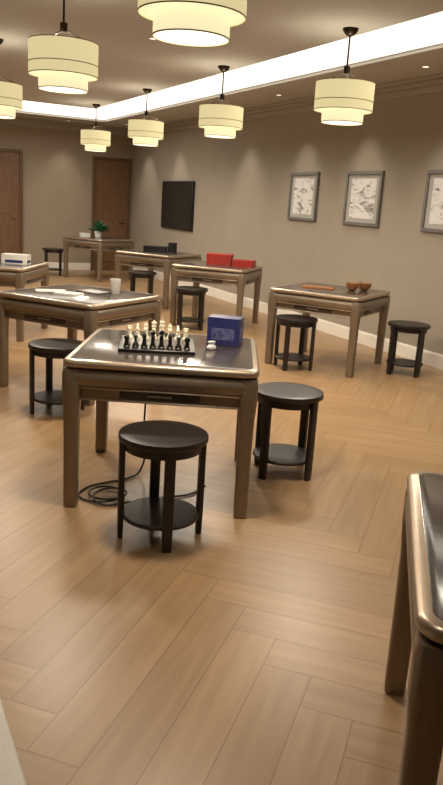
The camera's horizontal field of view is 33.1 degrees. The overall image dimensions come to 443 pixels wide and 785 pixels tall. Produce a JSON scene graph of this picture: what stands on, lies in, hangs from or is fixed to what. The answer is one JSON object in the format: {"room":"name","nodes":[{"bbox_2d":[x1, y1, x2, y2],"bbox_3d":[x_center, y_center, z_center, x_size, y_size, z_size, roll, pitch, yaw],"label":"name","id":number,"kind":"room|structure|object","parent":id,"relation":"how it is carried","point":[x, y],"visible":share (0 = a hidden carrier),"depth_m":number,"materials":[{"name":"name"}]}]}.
{"room":"games hall","nodes":[
{"label":"games hall","id":0,"kind":"room"},
{"bbox_2d":[0,123,133,269],"bbox_3d":[-5.952,-4.038,14.011,8.970,3.300,0.150,-3,16,-26],"label":"wall","id":1,"kind":"structure","parent":0,"point":[57,168],"depth_m":15.23,"materials":[{"name":"paint"}]},
{"bbox_2d":[0,148,22,258],"bbox_3d":[-4.564,-3.619,14.702,1.280,2.320,0.079,-3,16,-26],"label":"door","id":2,"kind":"structure","parent":1,"relation":"in","point":[11,160],"depth_m":14.85,"materials":[{"name":"brown wood"}]},
{"bbox_2d":[16,112,99,123],"bbox_3d":[-5.949,-5.241,12.807,7.750,0.380,1.340,-3,16,-26],"label":"trim","id":3,"kind":"structure","parent":1,"relation":"attached to","point":[17,114],"depth_m":14.34,"materials":[{"name":"paint"}]},
{"bbox_2d":[0,117,127,135],"bbox_3d":[-5.759,-5.164,13.608,8.785,0.140,0.160,-3,16,-26],"label":"trim","id":4,"kind":"structure","parent":1,"relation":"attached to","point":[22,121],"depth_m":14.85,"materials":[{"name":"paint"}]},
{"bbox_2d":[48,262,89,269],"bbox_3d":[-6.348,-2.468,14.162,7.920,0.140,0.018,-3,16,-26],"label":"baseboard","id":5,"kind":"structure","parent":1,"relation":"attached to","point":[72,266],"depth_m":15.74,"materials":[{"name":"paint"}]},
{"bbox_2d":[91,156,131,270],"bbox_3d":[-2.336,-3.755,15.793,0.830,2.320,0.079,-3,16,-26],"label":"door","id":6,"kind":"structure","parent":1,"relation":"in","point":[111,177],"depth_m":15.72,"materials":[{"name":"brown wood"}]},
{"bbox_2d":[0,269,442,784],"bbox_3d":[-2.087,-0.249,6.761,8.820,0.001,17.640,-3,16,-26],"label":"floor","id":7,"kind":"structure","parent":0,"point":[253,650],"depth_m":3.08,"materials":[{"name":"brown wood"}]},
{"bbox_2d":[0,698,26,784],"bbox_3d":[-0.727,0.968,1.377,0.720,0.455,0.600,-3,16,-26],"label":"upholstered bench","id":8,"kind":"object","parent":7,"relation":"on","point":[11,772],"visible":1,"depth_m":1.49,"materials":[{"name":"beige fabric"}]},
{"bbox_2d":[0,259,48,341],"bbox_3d":[-2.513,-1.055,8.259,0.966,0.771,0.966,4,14,3],"label":"table","id":9,"kind":"object","parent":7,"relation":"on","point":[18,276],"visible":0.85,"depth_m":7.86,"materials":[{"name":"brown wood"}]},
{"bbox_2d":[1,253,30,264],"bbox_3d":[-2.245,-1.463,8.162,0.281,0.100,0.161,4,14,3],"label":"carton","id":10,"kind":"object","parent":9,"relation":"on","point":[10,258],"visible":1,"depth_m":8.09,"materials":[{"name":"white cardboard"}]},
{"bbox_2d":[42,248,62,275],"bbox_3d":[-3.249,-2.526,14.408,0.414,0.509,0.414,13,17,32],"label":"round stool","id":11,"kind":"object","parent":7,"relation":"on","point":[46,250],"visible":0.84,"depth_m":14.27,"materials":[{"name":"brown wood"}]},
{"bbox_2d":[49,268,62,270],"bbox_3d":[-3.258,-2.385,14.444,0.364,0.022,0.364,13,17,32],"label":"shelf","id":12,"kind":"object","parent":11,"relation":"attached to","point":[50,269],"depth_m":14.32,"materials":[{"name":"brown wood"}]},
{"bbox_2d":[28,338,84,414],"bbox_3d":[-1.183,-0.106,5.386,0.414,0.509,0.414,-5,17,-31],"label":"round stool","id":13,"kind":"object","parent":7,"relation":"on","point":[50,349],"visible":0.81,"depth_m":5.29,"materials":[{"name":"brown wood"}]},
{"bbox_2d":[34,390,81,404],"bbox_3d":[-1.192,0.034,5.422,0.364,0.022,0.364,-5,17,-31],"label":"shelf","id":14,"kind":"object","parent":13,"relation":"attached to","point":[48,397],"depth_m":5.35,"materials":[{"name":"brown wood"}]},
{"bbox_2d":[0,284,160,405],"bbox_3d":[-1.163,-0.434,6.148,0.966,0.771,0.966,11,16,26],"label":"table","id":15,"kind":"object","parent":7,"relation":"on","point":[88,312],"visible":0.84,"depth_m":5.79,"materials":[{"name":"brown wood"}]},
{"bbox_2d":[35,289,65,291],"bbox_3d":[-1.393,-0.833,6.090,0.240,0.002,0.160,-1,15,-16],"label":"paper sheet","id":16,"kind":"object","parent":15,"relation":"on","point":[40,290],"visible":0.87,"depth_m":6.09,"materials":[{"name":"white paper"}]},
{"bbox_2d":[53,291,83,295],"bbox_3d":[-1.216,-0.789,5.938,0.200,0.012,0.140,7,15,13],"label":"booklet","id":17,"kind":"object","parent":15,"relation":"on","point":[57,292],"visible":1,"depth_m":5.90,"materials":[{"name":"white paper"}]},
{"bbox_2d":[76,289,110,294],"bbox_3d":[-1.053,-0.831,6.148,0.240,0.010,0.160,13,17,32],"label":"tablet","id":18,"kind":"object","parent":15,"relation":"on","point":[92,291],"visible":1,"depth_m":6.12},
{"bbox_2d":[110,278,120,293],"bbox_3d":[-0.871,-0.873,6.135,0.090,0.120,0.090,-3,16,-26],"label":"paper cup","id":19,"kind":"object","parent":15,"relation":"on","point":[115,283],"visible":1,"depth_m":6.11,"materials":[{"name":"white paper"}]},
{"bbox_2d":[63,236,133,281],"bbox_3d":[-2.349,-2.570,14.273,0.966,0.771,0.966,13,17,32],"label":"table","id":20,"kind":"object","parent":7,"relation":"on","point":[99,245],"visible":0.89,"depth_m":13.90,"materials":[{"name":"brown wood"}]},
{"bbox_2d":[79,233,89,236],"bbox_3d":[-2.592,-2.988,14.146,0.180,0.070,0.120,-3,16,-26],"label":"carton","id":21,"kind":"object","parent":20,"relation":"on","point":[80,234],"visible":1,"depth_m":14.09,"materials":[{"name":"white cardboard"}]},
{"bbox_2d":[88,220,108,237],"bbox_3d":[-2.300,-3.111,14.166,0.485,0.335,0.443,15,18,37],"label":"potted plant","id":22,"kind":"object","parent":20,"relation":"on","point":[99,227],"visible":1,"depth_m":14.08,"materials":[{"name":"green plant"}]},
{"bbox_2d":[78,404,205,505],"bbox_3d":[-0.434,0.255,4.047,0.710,0.558,0.415,-3,16,-26],"label":"power cable","id":23,"kind":"object","parent":7,"relation":"on","point":[141,467],"visible":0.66,"depth_m":4.00,"materials":[{"name":"black rubber"}]},
{"bbox_2d":[128,270,156,293],"bbox_3d":[-1.171,-1.517,10.948,0.414,0.509,0.414,17,19,41],"label":"round stool","id":24,"kind":"object","parent":7,"relation":"on","point":[134,274],"visible":0.56,"depth_m":10.78,"materials":[{"name":"brown wood"}]},
{"bbox_2d":[115,249,201,308],"bbox_3d":[-0.966,-1.746,11.368,0.966,0.771,0.966,11,16,27],"label":"table","id":25,"kind":"object","parent":7,"relation":"on","point":[137,258],"visible":0.78,"depth_m":10.91,"materials":[{"name":"brown wood"}]},
{"bbox_2d":[143,245,167,252],"bbox_3d":[-0.998,-2.167,11.266,0.340,0.090,0.180,4,14,3],"label":"speaker box","id":26,"kind":"object","parent":25,"relation":"on","point":[146,248],"visible":1,"depth_m":11.18,"materials":[{"name":"black plastic"}]},
{"bbox_2d":[168,242,176,252],"bbox_3d":[-0.746,-2.195,11.317,0.120,0.150,0.100,-1,15,-16],"label":"speaker box","id":27,"kind":"object","parent":25,"relation":"on","point":[172,247],"visible":1,"depth_m":11.28,"materials":[{"name":"black plastic"}]},
{"bbox_2d":[62,329,259,518],"bbox_3d":[-0.307,0.127,4.150,0.966,0.771,0.966,4,14,0],"label":"table","id":28,"kind":"object","parent":7,"relation":"on","point":[224,377],"visible":1,"depth_m":3.67,"materials":[{"name":"brown wood"}]},
{"bbox_2d":[118,335,194,354],"bbox_3d":[-0.350,-0.259,4.053,0.400,0.019,0.400,2,14,-5],"label":"board","id":29,"kind":"object","parent":28,"relation":"on","point":[121,348],"visible":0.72,"depth_m":3.89,"materials":[{"name":"black wood"}]},
{"bbox_2d":[123,335,129,347],"bbox_3d":[-0.493,-0.266,3.878,0.038,0.062,0.038,2,14,-5],"label":"chess rook","id":30,"kind":"object","parent":29,"relation":"on","point":[126,337],"visible":1,"depth_m":3.87,"materials":[{"name":"black plastic"}]},
{"bbox_2d":[127,327,132,338],"bbox_3d":[-0.512,-0.333,4.138,0.038,0.062,0.038,2,14,-5],"label":"pawn","id":31,"kind":"object","parent":29,"relation":"on","point":[129,329],"visible":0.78,"depth_m":4.13,"materials":[{"name":"beige plastic"}]},
{"bbox_2d":[132,333,138,347],"bbox_3d":[-0.448,-0.271,3.880,0.038,0.076,0.038,2,14,-5],"label":"knight","id":32,"kind":"object","parent":29,"relation":"on","point":[135,344],"visible":1,"depth_m":3.87,"materials":[{"name":"black plastic"}]},
{"bbox_2d":[135,327,140,338],"bbox_3d":[-0.467,-0.331,4.142,0.038,0.062,0.038,2,14,-5],"label":"pawn","id":33,"kind":"object","parent":29,"relation":"on","point":[137,329],"visible":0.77,"depth_m":4.13,"materials":[{"name":"beige plastic"}]},
{"bbox_2d":[140,331,147,348],"bbox_3d":[-0.402,-0.275,3.882,0.038,0.088,0.038,2,14,-5],"label":"bishop","id":34,"kind":"object","parent":29,"relation":"on","point":[144,335],"visible":1,"depth_m":3.88,"materials":[{"name":"black plastic"}]},
{"bbox_2d":[149,330,155,348],"bbox_3d":[-0.357,-0.278,3.884,0.038,0.100,0.038,2,14,-5],"label":"chess queen","id":35,"kind":"object","parent":29,"relation":"on","point":[152,345],"visible":1,"depth_m":3.88,"materials":[{"name":"black plastic"}]},
{"bbox_2d":[150,320,156,337],"bbox_3d":[-0.379,-0.357,4.188,0.038,0.100,0.038,2,14,-5],"label":"chess queen","id":36,"kind":"object","parent":29,"relation":"on","point":[153,322],"visible":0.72,"depth_m":4.17,"materials":[{"name":"beige plastic"}]},
{"bbox_2d":[158,330,164,349],"bbox_3d":[-0.312,-0.283,3.886,0.038,0.113,0.038,2,14,-5],"label":"king","id":37,"kind":"object","parent":29,"relation":"on","point":[161,341],"visible":1,"depth_m":3.88,"materials":[{"name":"black plastic"}]},
{"bbox_2d":[158,318,164,337],"bbox_3d":[-0.334,-0.362,4.191,0.038,0.113,0.038,2,14,-5],"label":"king","id":38,"kind":"object","parent":29,"relation":"on","point":[162,322],"visible":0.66,"depth_m":4.18,"materials":[{"name":"beige plastic"}]},
{"bbox_2d":[166,333,172,349],"bbox_3d":[-0.268,-0.269,3.893,0.038,0.088,0.038,2,14,-5],"label":"bishop","id":39,"kind":"object","parent":29,"relation":"on","point":[170,336],"visible":1,"depth_m":3.89,"materials":[{"name":"black plastic"}]},
{"bbox_2d":[174,329,180,340],"bbox_3d":[-0.243,-0.322,4.161,0.038,0.062,0.038,2,14,-5],"label":"pawn","id":40,"kind":"object","parent":29,"relation":"on","point":[178,330],"visible":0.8,"depth_m":4.15,"materials":[{"name":"beige plastic"}]},
{"bbox_2d":[175,335,181,349],"bbox_3d":[-0.224,-0.261,3.898,0.038,0.076,0.038,2,14,-5],"label":"knight","id":41,"kind":"object","parent":29,"relation":"on","point":[178,346],"visible":1,"depth_m":3.89,"materials":[{"name":"black plastic"}]},
{"bbox_2d":[182,330,187,340],"bbox_3d":[-0.198,-0.320,4.165,0.038,0.062,0.038,2,14,-5],"label":"pawn","id":42,"kind":"object","parent":29,"relation":"on","point":[185,331],"visible":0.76,"depth_m":4.15,"materials":[{"name":"beige plastic"}]},
{"bbox_2d":[183,338,190,350],"bbox_3d":[-0.179,-0.253,3.904,0.038,0.062,0.038,2,14,-5],"label":"chess rook","id":43,"kind":"object","parent":29,"relation":"on","point":[187,340],"visible":1,"depth_m":3.90,"materials":[{"name":"black plastic"}]},
{"bbox_2d":[207,341,215,349],"bbox_3d":[-0.054,-0.258,4.064,0.058,0.047,0.036,-3,16,-26],"label":"figurine","id":44,"kind":"object","parent":28,"relation":"on","point":[211,346],"visible":1,"depth_m":4.05,"materials":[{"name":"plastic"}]},
{"bbox_2d":[206,314,243,346],"bbox_3d":[0.023,-0.353,4.237,0.185,0.155,0.121,7,15,13],"label":"box","id":45,"kind":"object","parent":28,"relation":"on","point":[226,330],"visible":0.99,"depth_m":4.18,"materials":[{"name":"blue cardboard"}]},
{"bbox_2d":[117,420,208,552],"bbox_3d":[-0.281,0.430,3.498,0.414,0.509,0.414,0,15,-14],"label":"round stool","id":46,"kind":"object","parent":7,"relation":"on","point":[156,441],"visible":1,"depth_m":3.42,"materials":[{"name":"brown wood"}]},
{"bbox_2d":[123,497,198,530],"bbox_3d":[-0.290,0.571,3.533,0.364,0.022,0.364,0,15,-14],"label":"shelf","id":47,"kind":"object","parent":46,"relation":"attached to","point":[145,513],"depth_m":3.49,"materials":[{"name":"brown wood"}]},
{"bbox_2d":[175,286,207,330],"bbox_3d":[-0.387,-1.053,9.315,0.414,0.509,0.414,14,18,37],"label":"round stool","id":48,"kind":"object","parent":7,"relation":"on","point":[181,290],"visible":0.98,"depth_m":9.18,"materials":[{"name":"brown wood"}]},
{"bbox_2d":[175,317,203,322],"bbox_3d":[-0.396,-0.912,9.350,0.364,0.022,0.364,14,18,37],"label":"shelf","id":49,"kind":"object","parent":48,"relation":"attached to","point":[179,319],"depth_m":9.23,"materials":[{"name":"brown wood"}]},
{"bbox_2d":[170,260,261,324],"bbox_3d":[-0.062,-1.281,9.761,0.966,0.771,0.966,8,15,15],"label":"table","id":50,"kind":"object","parent":7,"relation":"on","point":[196,271],"visible":0.98,"depth_m":9.34,"materials":[{"name":"brown wood"}]},
{"bbox_2d":[206,253,233,265],"bbox_3d":[-0.020,-1.745,9.754,0.328,0.135,0.228,6,14,8],"label":"box","id":51,"kind":"object","parent":50,"relation":"on","point":[212,258],"visible":0.98,"depth_m":9.65,"materials":[{"name":"red cardboard"}]},
{"bbox_2d":[232,259,255,267],"bbox_3d":[0.294,-1.666,9.623,0.268,0.085,0.208,7,15,15],"label":"box","id":52,"kind":"object","parent":50,"relation":"on","point":[236,262],"visible":1,"depth_m":9.54,"materials":[{"name":"red cardboard"}]},
{"bbox_2d":[253,382,323,481],"bbox_3d":[0.380,0.231,4.447,0.414,0.509,0.414,16,19,40],"label":"round stool","id":53,"kind":"object","parent":7,"relation":"on","point":[277,395],"visible":0.94,"depth_m":4.34,"materials":[{"name":"brown wood"}]},
{"bbox_2d":[253,443,313,465],"bbox_3d":[0.371,0.371,4.482,0.364,0.022,0.364,16,19,40],"label":"shelf","id":54,"kind":"object","parent":53,"relation":"attached to","point":[279,454],"depth_m":4.42,"materials":[{"name":"brown wood"}]},
{"bbox_2d":[274,314,317,370],"bbox_3d":[0.724,-0.494,7.388,0.414,0.509,0.414,11,16,27],"label":"round stool","id":55,"kind":"object","parent":7,"relation":"on","point":[303,322],"visible":1,"depth_m":7.28,"materials":[{"name":"brown wood"}]},
{"bbox_2d":[275,352,308,361],"bbox_3d":[0.715,-0.353,7.424,0.364,0.022,0.364,11,16,27],"label":"shelf","id":56,"kind":"object","parent":55,"relation":"attached to","point":[294,357],"depth_m":7.35,"materials":[{"name":"brown wood"}]},
{"bbox_2d":[265,282,389,377],"bbox_3d":[1.092,-0.675,7.662,0.966,0.771,0.966,11,16,28],"label":"table","id":57,"kind":"object","parent":7,"relation":"on","point":[338,302],"visible":0.96,"depth_m":7.30,"materials":[{"name":"brown wood"}]},
{"bbox_2d":[302,285,334,289],"bbox_3d":[0.987,-1.071,7.599,0.320,0.012,0.200,7,15,13],"label":"serving tray","id":58,"kind":"object","parent":57,"relation":"on","point":[303,286],"visible":1,"depth_m":7.54,"materials":[{"name":"brown wood"}]},
{"bbox_2d":[346,282,358,290],"bbox_3d":[1.319,-1.067,7.537,0.136,0.075,0.136,-3,16,-26],"label":"wooden bowl","id":59,"kind":"object","parent":57,"relation":"on","point":[350,286],"visible":1,"depth_m":7.50,"materials":[{"name":"brown wood"}]},
{"bbox_2d":[358,282,371,290],"bbox_3d":[1.462,-1.081,7.629,0.144,0.075,0.144,-3,16,-26],"label":"wooden bowl","id":60,"kind":"object","parent":57,"relation":"on","point":[363,286],"visible":0.96,"depth_m":7.58,"materials":[{"name":"brown wood"}]},
{"bbox_2d":[386,320,430,377],"bbox_3d":[1.845,-0.439,7.451,0.414,0.509,0.414,-3,16,-26],"label":"round stool","id":61,"kind":"object","parent":7,"relation":"on","point":[402,326],"visible":1,"depth_m":7.33,"materials":[{"name":"brown wood"}]},
{"bbox_2d":[386,358,422,367],"bbox_3d":[1.836,-0.298,7.487,0.364,0.022,0.364,-3,16,-26],"label":"shelf","id":62,"kind":"object","parent":61,"relation":"attached to","point":[401,362],"depth_m":7.40,"materials":[{"name":"brown wood"}]},
{"bbox_2d":[384,471,442,784],"bbox_3d":[0.933,0.772,1.915,0.966,0.771,0.966,6,14,11],"label":"table","id":63,"kind":"object","parent":7,"relation":"on","point":[417,618],"visible":1,"depth_m":1.62,"materials":[{"name":"brown wood"}]},
{"bbox_2d":[0,0,442,108],"bbox_3d":[-1.982,-2.562,4.048,6.880,0.120,14.000,-3,16,-26],"label":"ceiling","id":64,"kind":"structure","parent":0,"point":[129,62],"depth_m":6.11,"materials":[{"name":"paint"}]},
{"bbox_2d":[0,38,22,118],"bbox_3d":[-2.038,-2.856,6.782,0.444,0.661,0.444,-3,16,-26],"label":"pendant lamp","id":65,"kind":"object","parent":64,"relation":"hanging from","point":[11,98],"visible":1,"depth_m":6.72,"materials":[{"name":"fabric"}]},
{"bbox_2d":[28,0,98,93],"bbox_3d":[-1.003,-2.273,4.743,0.444,0.661,0.444,-3,16,-26],"label":"pendant lamp","id":66,"kind":"object","parent":64,"relation":"hanging from","point":[62,64],"visible":1,"depth_m":4.64,"materials":[{"name":"fabric"}]},
{"bbox_2d":[40,86,85,92],"bbox_3d":[-1.023,-1.961,4.822,0.298,0.006,0.298,-3,16,-26],"label":"diffuser","id":67,"kind":"object","parent":66,"relation":"attached to","point":[56,89],"depth_m":4.80,"materials":[{"name":"white plastic"}]},
{"bbox_2d":[29,70,96,80],"bbox_3d":[-1.018,-2.043,4.801,0.426,0.004,0.426,-3,16,-26],"label":"diffuser","id":68,"kind":"object","parent":66,"relation":"attached to","point":[88,75],"depth_m":4.68,"materials":[{"name":"beige fabric"}]},
{"bbox_2d":[81,104,110,151],"bbox_3d":[-1.872,-3.944,11.114,0.444,0.661,0.444,-3,16,-26],"label":"pendant lamp","id":69,"kind":"object","parent":64,"relation":"hanging from","point":[94,140],"visible":1,"depth_m":11.00,"materials":[{"name":"fabric"}]},
{"bbox_2d":[128,88,163,146],"bbox_3d":[-0.934,-3.416,9.264,0.444,0.661,0.444,-3,16,-26],"label":"pendant lamp","id":70,"kind":"object","parent":64,"relation":"hanging from","point":[144,132],"visible":1,"depth_m":9.15,"materials":[{"name":"fabric"}]},
{"bbox_2d":[137,0,247,46],"bbox_3d":[-0.105,-1.767,2.971,0.444,0.661,0.444,-3,16,-26],"label":"pendant lamp","id":71,"kind":"object","parent":64,"relation":"hanging from","point":[191,23],"visible":1,"depth_m":2.93,"materials":[{"name":"fabric"}]},
{"bbox_2d":[154,30,226,44],"bbox_3d":[-0.125,-1.455,3.050,0.298,0.006,0.298,-3,16,-26],"label":"diffuser","id":72,"kind":"object","parent":71,"relation":"attached to","point":[176,37],"depth_m":3.04,"materials":[{"name":"white plastic"}]},
{"bbox_2d":[139,2,243,24],"bbox_3d":[-0.119,-1.537,3.029,0.426,0.004,0.426,-3,16,-26],"label":"shade","id":73,"kind":"object","parent":71,"relation":"attached to","point":[233,11],"depth_m":2.91,"materials":[{"name":"beige fabric"}]},
{"bbox_2d":[198,65,243,138],"bbox_3d":[0.004,-2.887,7.415,0.444,0.661,0.444,-3,16,-26],"label":"pendant lamp","id":74,"kind":"object","parent":64,"relation":"hanging from","point":[220,120],"visible":1,"depth_m":7.30,"materials":[{"name":"fabric"}]},
{"bbox_2d":[206,135,233,137],"bbox_3d":[-0.016,-2.575,7.494,0.298,0.006,0.298,-3,16,-26],"label":"diffuser","id":75,"kind":"object","parent":74,"relation":"attached to","point":[212,136],"depth_m":7.48,"materials":[{"name":"white plastic"}]},
{"bbox_2d":[16,43,442,122],"bbox_3d":[-2.080,-2.873,5.280,7.820,0.035,16.370,-3,16,-26],"label":"trim","id":76,"kind":"structure","parent":64,"relation":"attached to","point":[439,47],"depth_m":8.28,"materials":[{"name":"paint"}]},
{"bbox_2d":[17,11,442,119],"bbox_3d":[-2.085,-3.053,5.186,7.749,0.360,16.299,-3,16,-26],"label":"light","id":77,"kind":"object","parent":64,"relation":"attached to","point":[425,31],"depth_m":8.19,"materials":[{"name":"white plastic"}]},
{"bbox_2d":[313,27,375,125],"bbox_3d":[0.933,-2.364,5.583,0.444,0.661,0.444,-3,16,-26],"label":"pendant lamp","id":78,"kind":"object","parent":64,"relation":"hanging from","point":[340,101],"visible":1,"depth_m":5.48,"materials":[{"name":"fabric"}]},
{"bbox_2d":[323,121,360,124],"bbox_3d":[0.913,-2.052,5.662,0.298,0.006,0.298,-3,16,-26],"label":"diffuser","id":79,"kind":"object","parent":78,"relation":"attached to","point":[324,122],"depth_m":5.68,"materials":[{"name":"white plastic"}]},
{"bbox_2d":[315,107,370,113],"bbox_3d":[0.918,-2.134,5.641,0.426,0.004,0.426,-3,16,-26],"label":"diffuser","id":80,"kind":"object","parent":78,"relation":"attached to","point":[360,110],"depth_m":5.51,"materials":[{"name":"beige fabric"}]},
{"bbox_2d":[131,92,442,354],"bbox_3d":[2.035,-2.091,8.325,0.150,3.300,17.940,-3,16,-26],"label":"wall","id":81,"kind":"structure","parent":0,"point":[242,183],"depth_m":9.76,"materials":[{"name":"paint"}]},
{"bbox_2d":[161,181,194,230],"bbox_3d":[-0.820,-3.453,13.755,0.053,0.860,1.440,-3,16,-26],"label":"television","id":82,"kind":"object","parent":81,"relation":"attached to","point":[177,208],"visible":1,"depth_m":13.64,"materials":[{"name":"black plastic"}]},
{"bbox_2d":[89,43,442,127],"bbox_3d":[1.577,-3.470,7.699,1.070,0.380,17.640,-3,16,-26],"label":"trim","id":83,"kind":"structure","parent":81,"relation":"attached to","point":[406,68],"depth_m":8.73,"materials":[{"name":"paint"}]},
{"bbox_2d":[133,266,442,369],"bbox_3d":[1.864,-0.565,8.674,0.018,0.155,17.640,-3,16,-26],"label":"baseboard","id":84,"kind":"structure","parent":81,"relation":"attached to","point":[429,358],"depth_m":9.44,"materials":[{"name":"paint"}]},
{"bbox_2d":[163,73,442,132],"bbox_3d":[1.970,-3.244,7.963,0.160,0.140,17.640,-3,16,-26],"label":"trim","id":85,"kind":"structure","parent":81,"relation":"attached to","point":[433,83],"depth_m":9.59,"materials":[{"name":"paint"}]},
{"bbox_2d":[287,172,319,221],"bbox_3d":[1.090,-2.622,9.979,0.035,0.630,0.690,-3,16,-26],"label":"framed picture","id":86,"kind":"object","parent":81,"relation":"attached to","point":[304,186],"visible":1,"depth_m":9.96,"materials":[{"name":"white paper"}]},
{"bbox_2d":[292,179,313,214],"bbox_3d":[1.089,-2.622,9.979,0.004,0.460,0.470,-3,16,-26],"label":"artwork","id":87,"kind":"object","parent":86,"relation":"attached to","point":[303,189],"depth_m":9.97},
{"bbox_2d":[342,171,384,227],"bbox_3d":[1.671,-2.295,8.834,0.035,0.630,0.700,-3,16,-26],"label":"framed picture","id":88,"kind":"object","parent":81,"relation":"attached to","point":[363,189],"visible":1,"depth_m":8.81,"materials":[{"name":"white paper"}]},
{"bbox_2d":[349,178,376,219],"bbox_3d":[1.670,-2.295,8.834,0.004,0.460,0.480,-3,16,-26],"label":"artwork","id":89,"kind":"object","parent":88,"relation":"attached to","point":[363,191],"depth_m":8.82},
{"bbox_2d":[420,170,442,232],"bbox_3d":[2.297,-1.942,7.598,0.035,0.630,0.680,-3,16,-26],"label":"framed picture","id":90,"kind":"object","parent":81,"relation":"attached to","point":[432,210],"visible":1,"depth_m":7.77,"materials":[{"name":"white paper"}]},
{"bbox_2d":[429,178,442,224],"bbox_3d":[2.297,-1.942,7.598,0.004,0.460,0.460,-3,16,-26],"label":"artwork","id":91,"kind":"object","parent":90,"relation":"attached to","point":[436,195],"depth_m":7.73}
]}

